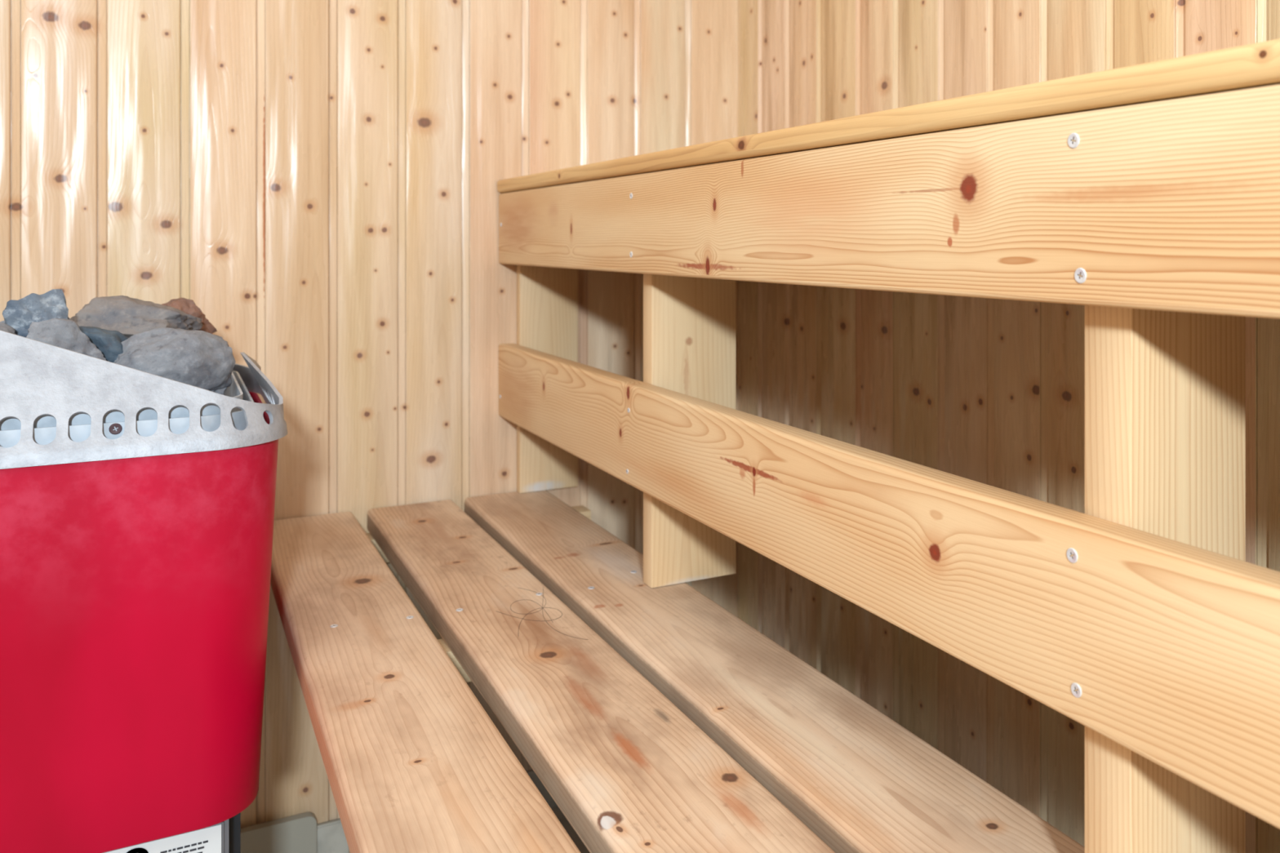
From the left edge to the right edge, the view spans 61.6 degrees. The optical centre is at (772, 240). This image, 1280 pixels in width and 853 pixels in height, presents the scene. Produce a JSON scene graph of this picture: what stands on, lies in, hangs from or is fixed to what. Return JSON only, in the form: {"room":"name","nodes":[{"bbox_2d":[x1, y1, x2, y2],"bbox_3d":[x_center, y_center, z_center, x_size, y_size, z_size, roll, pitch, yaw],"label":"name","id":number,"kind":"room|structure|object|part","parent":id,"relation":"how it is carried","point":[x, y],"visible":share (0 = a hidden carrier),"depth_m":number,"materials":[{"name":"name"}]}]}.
{"room":"sauna","nodes":[
{"label":"sauna","id":0,"kind":"room"},
{"bbox_2d":[0,0,737,828],"bbox_3d":[-0.913,-0.145,1.307,2.010,2.010,0.030,0,0,-30],"label":"wall","id":1,"kind":"structure","parent":0,"point":[319,178],"depth_m":1.47,"materials":[{"name":"brown wood"}]},
{"bbox_2d":[0,317,287,852],"bbox_3d":[-0.733,0.355,1.052,0.420,0.569,0.588,0,0,-30],"label":"heater","id":2,"kind":"object","parent":1,"relation":"attached to","point":[137,507],"visible":0.95,"depth_m":0.85,"materials":[{"name":"red metal"}]},
{"bbox_2d":[0,322,15,334],"bbox_3d":[-0.679,0.097,0.884,0.077,0.060,0.067,0,0,-12],"label":"stone","id":3,"kind":"object","parent":2,"relation":"in","point":[3,326],"visible":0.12,"depth_m":0.91,"materials":[{"name":"grey stone"}]},
{"bbox_2d":[2,288,69,337],"bbox_3d":[-0.651,0.086,0.947,0.064,0.086,0.056,0,0,-30],"label":"stone","id":4,"kind":"object","parent":2,"relation":"in","point":[19,314],"visible":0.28,"depth_m":0.93,"materials":[{"name":"grey stone"}]},
{"bbox_2d":[26,318,106,360],"bbox_3d":[-0.599,0.103,0.908,0.074,0.074,0.038,0,0,-40],"label":"stone","id":5,"kind":"object","parent":2,"relation":"in","point":[66,334],"visible":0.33,"depth_m":0.90,"materials":[{"name":"grey stone"}]},
{"bbox_2d":[79,326,128,362],"bbox_3d":[-0.594,0.102,0.938,0.071,0.053,0.040,0,0,-30],"label":"stone","id":6,"kind":"object","parent":2,"relation":"in","point":[108,342],"visible":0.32,"depth_m":0.93,"materials":[{"name":"stone"}]},
{"bbox_2d":[0,371,243,430],"bbox_3d":[-0.684,0.287,0.966,0.348,0.305,0.338,0,0,-30],"label":"basket","id":7,"kind":"object","parent":2,"relation":"on","point":[44,411],"depth_m":0.86,"materials":[{"name":"metal"}]},
{"bbox_2d":[69,295,203,337],"bbox_3d":[-0.627,0.083,1.038,0.125,0.058,0.094,0,0,-30],"label":"stone","id":8,"kind":"object","parent":2,"relation":"in","point":[130,317],"visible":0.57,"depth_m":1.01,"materials":[{"name":"grey stone"}]},
{"bbox_2d":[113,327,235,390],"bbox_3d":[-0.548,0.112,0.955,0.110,0.068,0.067,0,0,-41],"label":"stone","id":9,"kind":"object","parent":2,"relation":"in","point":[202,359],"visible":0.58,"depth_m":0.94,"materials":[{"name":"grey stone"}]},
{"bbox_2d":[160,840,208,852],"bbox_3d":[-0.494,0.527,0.891,0.036,0.035,0.001,0,0,-30],"label":"print","id":10,"kind":"object","parent":2,"relation":"attached to","point":[166,846],"depth_m":0.89,"materials":[{"name":"grey paper"}]},
{"bbox_2d":[161,297,217,333],"bbox_3d":[-0.618,0.085,1.114,0.052,0.048,0.054,0,0,21],"label":"stone","id":11,"kind":"object","parent":2,"relation":"in","point":[188,306],"visible":0.37,"depth_m":1.10,"materials":[{"name":"brown stone"}]},
{"bbox_2d":[209,386,227,395],"bbox_3d":[-0.522,0.134,0.977,0.038,0.046,0.032,0,0,-30],"label":"stone","id":12,"kind":"object","parent":2,"relation":"in","point":[221,391],"visible":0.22,"depth_m":0.98,"materials":[{"name":"grey stone"}]},
{"bbox_2d":[240,812,316,852],"bbox_3d":[-0.709,0.818,1.388,0.206,0.083,0.012,0,0,-30],"label":"cover plate","id":13,"kind":"object","parent":1,"relation":"attached to","point":[297,833],"visible":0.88,"depth_m":1.41,"materials":[{"name":"beige plastic"}]},
{"bbox_2d":[316,769,557,852],"bbox_3d":[-0.903,0.830,1.290,1.950,0.060,0.008,0,0,-30],"label":"baseboard","id":14,"kind":"structure","parent":1,"relation":"attached to","point":[331,837],"depth_m":1.46,"materials":[{"name":"grey tile"}]},
{"bbox_2d":[550,805,589,852],"bbox_3d":[-0.163,0.880,-0.009,2.010,0.040,3.060,0,0,-30],"label":"floor","id":15,"kind":"structure","parent":0,"point":[580,846],"depth_m":1.54,"materials":[{"name":"grey tile"}]},
{"bbox_2d":[270,490,1084,852],"bbox_3d":[0.247,0.617,0.232,0.452,0.484,2.984,0,0,-30],"label":"bench","id":16,"kind":"object","parent":15,"relation":"on","point":[678,726],"visible":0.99,"depth_m":0.85,"materials":[{"name":"brown wood"}]},
{"bbox_2d":[495,607,562,628],"bbox_3d":[-0.236,0.376,1.054,0.057,0.001,0.080,0,0,-30],"label":"hair","id":17,"kind":"object","parent":16,"relation":"on","point":[544,607],"visible":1,"depth_m":1.06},
{"bbox_2d":[510,587,552,622],"bbox_3d":[-0.251,0.376,1.093,0.037,0.001,0.118,0,0,-18],"label":"hair","id":18,"kind":"object","parent":16,"relation":"on","point":[518,588],"visible":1,"depth_m":1.09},
{"bbox_2d":[542,586,588,639],"bbox_3d":[-0.222,0.376,1.069,0.024,0.001,0.170,0,0,-26],"label":"hair","id":19,"kind":"object","parent":16,"relation":"on","point":[543,587],"visible":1,"depth_m":1.05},
{"bbox_2d":[497,39,1279,852],"bbox_3d":[0.502,0.143,0.378,0.398,0.465,2.984,0,0,-30],"label":"bench","id":20,"kind":"object","parent":16,"relation":"on","point":[1145,197],"visible":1,"depth_m":0.62,"materials":[{"name":"brown wood"}]},
{"bbox_3d":[-0.340,0.153,1.604,0.090,0.445,0.018,0,0,-30],"label":"post","id":21,"kind":"part","parent":20,"relation":"part of","materials":[{"name":"brown wood"}]},
{"bbox_3d":[-0.092,0.153,1.180,0.104,0.445,0.025,0,0,-30],"label":"post","id":22,"kind":"part","parent":20,"relation":"part of","materials":[{"name":"brown wood"}]},
{"bbox_3d":[0.342,0.208,0.287,0.026,0.108,2.984,0,0,-30],"label":"backrest rail","id":23,"kind":"part","parent":20,"relation":"part of","materials":[{"name":"brown wood"}]},
{"bbox_3d":[0.227,0.153,0.613,0.096,0.445,0.035,0,0,-30],"label":"post","id":24,"kind":"part","parent":20,"relation":"part of","materials":[{"name":"brown wood"}]},
{"bbox_2d":[737,0,1279,852],"bbox_3d":[0.704,-0.145,0.468,0.030,2.010,3.030,0,0,-30],"label":"wall","id":25,"kind":"structure","parent":0,"point":[991,392],"depth_m":1.30,"materials":[{"name":"brown wood"}]}
]}

